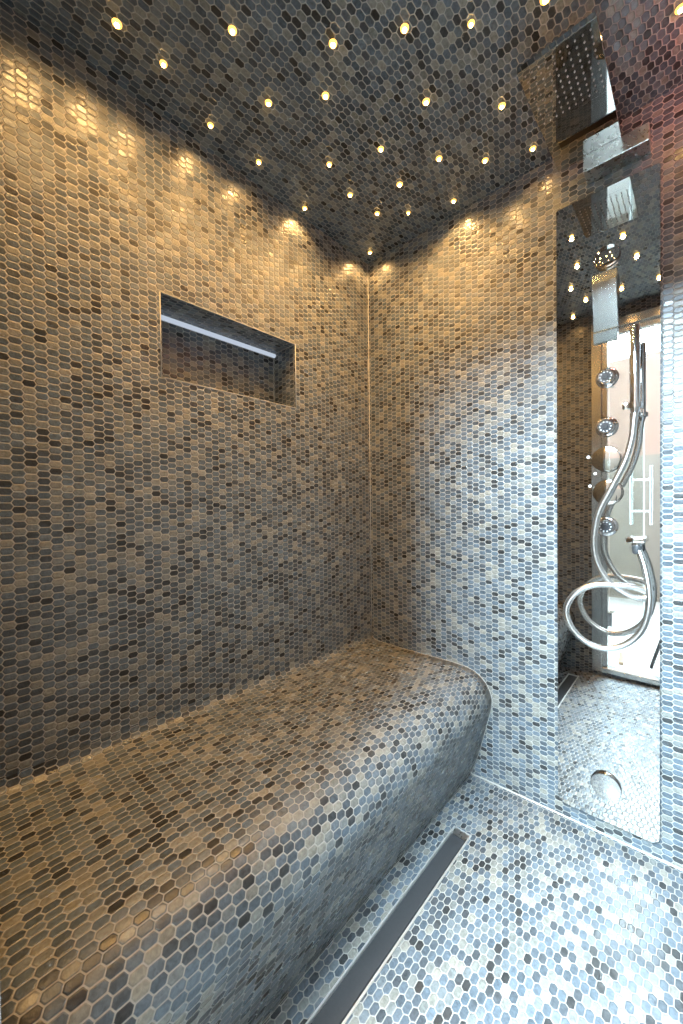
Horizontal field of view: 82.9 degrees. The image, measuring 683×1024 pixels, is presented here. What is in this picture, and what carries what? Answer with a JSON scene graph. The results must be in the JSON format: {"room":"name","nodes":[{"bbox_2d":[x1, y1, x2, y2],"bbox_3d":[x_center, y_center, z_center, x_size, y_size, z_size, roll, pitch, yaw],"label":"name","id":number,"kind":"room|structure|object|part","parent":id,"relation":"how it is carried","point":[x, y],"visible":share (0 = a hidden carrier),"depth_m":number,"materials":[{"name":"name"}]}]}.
{"room":"spa","nodes":[
{"label":"spa","id":0,"kind":"room"},
{"bbox_2d":[0,0,370,779],"bbox_3d":[-0.393,-0.025,1.360,0.135,2.251,1.420,0,1,43],"label":"wall","id":1,"kind":"structure","parent":0,"point":[167,545],"depth_m":1.10,"materials":[{"name":"tile"}]},
{"bbox_2d":[159,291,161,376],"bbox_3d":[-0.523,-0.514,1.118,0.003,0.245,0.003,0,1,20],"label":"trim","id":2,"kind":"structure","parent":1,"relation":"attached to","point":[159,291],"depth_m":1.12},
{"bbox_2d":[161,314,275,358],"bbox_3d":[-0.444,-0.631,1.390,0.016,0.020,0.509,0,1,43],"label":"led strip","id":3,"kind":"object","parent":1,"relation":"attached to","point":[166,319],"visible":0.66,"depth_m":1.38,"materials":[{"name":"plastic"}]},
{"bbox_2d":[160,291,294,344],"bbox_3d":[-0.351,-0.641,1.304,0.003,0.003,0.511,0,1,43],"label":"trim","id":4,"kind":"structure","parent":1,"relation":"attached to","point":[160,291],"depth_m":1.26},
{"bbox_2d":[162,377,294,407],"bbox_3d":[-0.348,-0.397,1.308,0.003,0.003,0.511,0,1,43],"label":"trim","id":5,"kind":"structure","parent":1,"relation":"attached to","point":[162,377],"depth_m":1.26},
{"bbox_2d":[295,344,296,407],"bbox_3d":[-0.177,-0.524,1.494,0.003,0.245,0.003,0,1,20],"label":"trim","id":6,"kind":"structure","parent":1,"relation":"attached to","point":[295,344],"depth_m":1.49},
{"bbox_2d":[372,636,491,773],"bbox_3d":[0.358,0.811,1.653,0.575,0.450,0.003,0,1,43],"label":"trim","id":7,"kind":"structure","parent":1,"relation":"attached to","point":[372,636],"depth_m":1.51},
{"bbox_2d":[1,0,682,263],"bbox_3d":[0.195,-1.161,0.788,1.500,0.025,1.420,0,1,43],"label":"ceiling","id":8,"kind":"structure","parent":0,"point":[377,78],"depth_m":1.04,"materials":[{"name":"tile"}]},
{"bbox_2d":[112,18,121,29],"bbox_3d":[-0.526,-1.139,0.905,0.022,0.008,0.022,0,1,43],"label":"recessed light","id":9,"kind":"object","parent":8,"relation":"in","point":[116,23],"visible":1,"depth_m":0.90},
{"bbox_2d":[160,60,166,67],"bbox_3d":[-0.455,-1.142,0.988,0.018,0.008,0.018,0,1,43],"label":"recessed light","id":10,"kind":"object","parent":8,"relation":"in","point":[163,63],"visible":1,"depth_m":0.98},
{"bbox_2d":[228,25,236,35],"bbox_3d":[-0.260,-1.146,0.923,0.020,0.008,0.020,0,1,43],"label":"recessed light","id":11,"kind":"object","parent":8,"relation":"in","point":[232,30],"visible":1,"depth_m":0.92,"materials":[{"name":"white glass"}]},
{"bbox_2d":[265,99,271,106],"bbox_3d":[-0.206,-1.148,1.089,0.020,0.008,0.020,0,1,43],"label":"recessed light","id":12,"kind":"object","parent":8,"relation":"in","point":[268,103],"visible":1,"depth_m":1.08,"materials":[{"name":"white glass"}]},
{"bbox_2d":[322,92,328,99],"bbox_3d":[-0.044,-1.152,1.074,0.020,0.008,0.020,0,1,43],"label":"recessed light","id":13,"kind":"object","parent":8,"relation":"in","point":[325,95],"visible":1,"depth_m":1.07,"materials":[{"name":"white glass"}]},
{"bbox_2d":[329,39,336,48],"bbox_3d":[-0.021,-1.152,0.954,0.020,0.008,0.020,0,1,43],"label":"recessed light","id":14,"kind":"object","parent":8,"relation":"in","point":[332,43],"visible":1,"depth_m":0.95,"materials":[{"name":"white glass"}]},
{"bbox_2d":[378,146,383,151],"bbox_3d":[0.126,-1.157,1.236,0.020,0.008,0.020,0,1,43],"label":"recessed light","id":15,"kind":"object","parent":8,"relation":"in","point":[380,148],"visible":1,"depth_m":1.23,"materials":[{"name":"white glass"}]},
{"bbox_2d":[400,23,408,33],"bbox_3d":[0.151,-1.156,0.927,0.020,0.008,0.020,0,1,43],"label":"recessed light","id":16,"kind":"object","parent":8,"relation":"in","point":[404,28],"visible":1,"depth_m":0.92,"materials":[{"name":"white glass"}]},
{"bbox_2d":[422,98,429,105],"bbox_3d":[0.240,-1.159,1.096,0.020,0.008,0.020,0,1,43],"label":"recessed light","id":17,"kind":"object","parent":8,"relation":"in","point":[426,101],"visible":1,"depth_m":1.09,"materials":[{"name":"white glass"}]},
{"bbox_2d":[468,19,474,27],"bbox_3d":[0.309,-1.160,0.921,0.016,0.008,0.016,0,1,43],"label":"recessed light","id":18,"kind":"object","parent":8,"relation":"in","point":[471,22],"visible":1,"depth_m":0.92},
{"bbox_2d":[498,102,505,109],"bbox_3d":[0.461,-1.165,1.112,0.020,0.008,0.020,0,1,43],"label":"recessed light","id":19,"kind":"object","parent":8,"relation":"in","point":[501,106],"visible":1,"depth_m":1.11,"materials":[{"name":"white glass"}]},
{"bbox_2d":[540,0,549,5],"bbox_3d":[0.464,-1.163,0.879,0.024,0.008,0.024,0,1,43],"label":"recessed light","id":20,"kind":"object","parent":8,"relation":"in","point":[542,2],"visible":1,"depth_m":0.88,"materials":[{"name":"white glass"}]},
{"bbox_2d":[675,3,682,14],"bbox_3d":[0.792,-1.172,0.903,0.022,0.008,0.022,0,1,43],"label":"recessed light","id":21,"kind":"object","parent":8,"relation":"in","point":[679,9],"visible":1,"depth_m":0.90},
{"bbox_2d":[264,774,682,1023],"bbox_3d":[0.221,1.038,0.824,1.500,0.027,1.420,0,1,43],"label":"floor","id":22,"kind":"structure","parent":0,"point":[542,916],"depth_m":0.95,"materials":[{"name":"tile"}]},
{"bbox_2d":[0,632,491,1023],"bbox_3d":[-0.122,0.828,1.133,0.574,0.486,1.419,0,1,43],"label":"bench","id":23,"kind":"object","parent":22,"relation":"on","point":[191,863],"visible":0.99,"depth_m":0.81,"materials":[{"name":"tile"}]},
{"bbox_2d":[264,774,470,1022],"bbox_3d":[0.028,1.042,1.000,0.007,0.007,1.418,0,1,43],"label":"trim","id":24,"kind":"structure","parent":22,"relation":"on","point":[470,774],"depth_m":1.00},
{"bbox_2d":[305,826,471,1023],"bbox_3d":[0.040,1.057,0.869,0.060,0.035,1.041,0,1,43],"label":"linear drain","id":25,"kind":"object","parent":22,"relation":"in","point":[338,1005],"visible":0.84,"depth_m":0.95,"materials":[{"name":"metal"}]},
{"bbox_2d":[368,84,682,868],"bbox_3d":[0.689,-0.050,1.329,1.500,2.275,0.001,0,1,43],"label":"wall","id":26,"kind":"structure","parent":0,"point":[463,312],"depth_m":1.42,"materials":[{"name":"tile"}]},
{"bbox_2d":[367,264,371,631],"bbox_3d":[0.134,-0.284,1.831,0.004,1.761,0.004,0,1,43],"label":"trim","id":27,"kind":"structure","parent":26,"relation":"attached to","point":[367,264],"depth_m":1.83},
{"bbox_2d":[472,773,682,870],"bbox_3d":[0.881,1.020,1.179,1.010,0.025,0.007,0,1,43],"label":"trim","id":28,"kind":"structure","parent":26,"relation":"attached to","point":[600,832],"depth_m":1.26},
{"bbox_2d":[517,10,650,184],"bbox_3d":[0.661,-1.060,1.031,0.228,0.063,0.434,0,1,43],"label":"shower head","id":29,"kind":"object","parent":26,"relation":"attached to","point":[566,85],"visible":1,"depth_m":1.02},
{"bbox_3d":[0.686,-1.082,1.105,0.165,0.009,0.188,0,1,43],"label":"arm","id":30,"kind":"part","parent":29,"relation":"part of","materials":[{"name":"silver metal"}]},
{"bbox_2d":[556,163,660,842],"bbox_3d":[0.781,-0.008,1.155,0.260,1.929,0.131,0,1,43],"label":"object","id":31,"kind":"object","parent":26,"relation":"attached to","point":[608,240],"visible":0.98,"depth_m":1.17,"materials":[{"name":"silver metal"}]},
{"bbox_3d":[0.786,-0.611,1.154,0.060,0.196,0.034,0,1,43],"label":"waterfall spout","id":32,"kind":"part","parent":31,"relation":"part of","materials":[{"name":"metal"}]},
{"bbox_3d":[0.790,-0.157,1.155,0.073,0.073,0.028,0,1,43],"label":"mixer knob","id":33,"kind":"part","parent":31,"relation":"part of","materials":[{"name":"silver metal"}]},
{"bbox_3d":[0.794,-0.059,1.155,0.073,0.073,0.028,0,1,43],"label":"mixer knob","id":34,"kind":"part","parent":31,"relation":"part of","materials":[{"name":"silver metal"}]},
{"bbox_2d":[563,324,652,651],"bbox_3d":[0.757,-0.053,1.108,0.210,0.911,0.067,0,1,23],"label":"shower hose","id":35,"kind":"object","parent":31,"relation":"attached to","point":[634,330],"visible":1,"depth_m":1.08,"materials":[{"name":"silver metal"}]},
{"bbox_2d":[626,536,646,545],"bbox_3d":[0.845,0.083,1.107,0.044,0.022,0.050,0,1,43],"label":"outlet","id":36,"kind":"object","parent":31,"relation":"attached to","point":[630,540],"depth_m":1.10,"materials":[{"name":"silver metal"}]}
]}

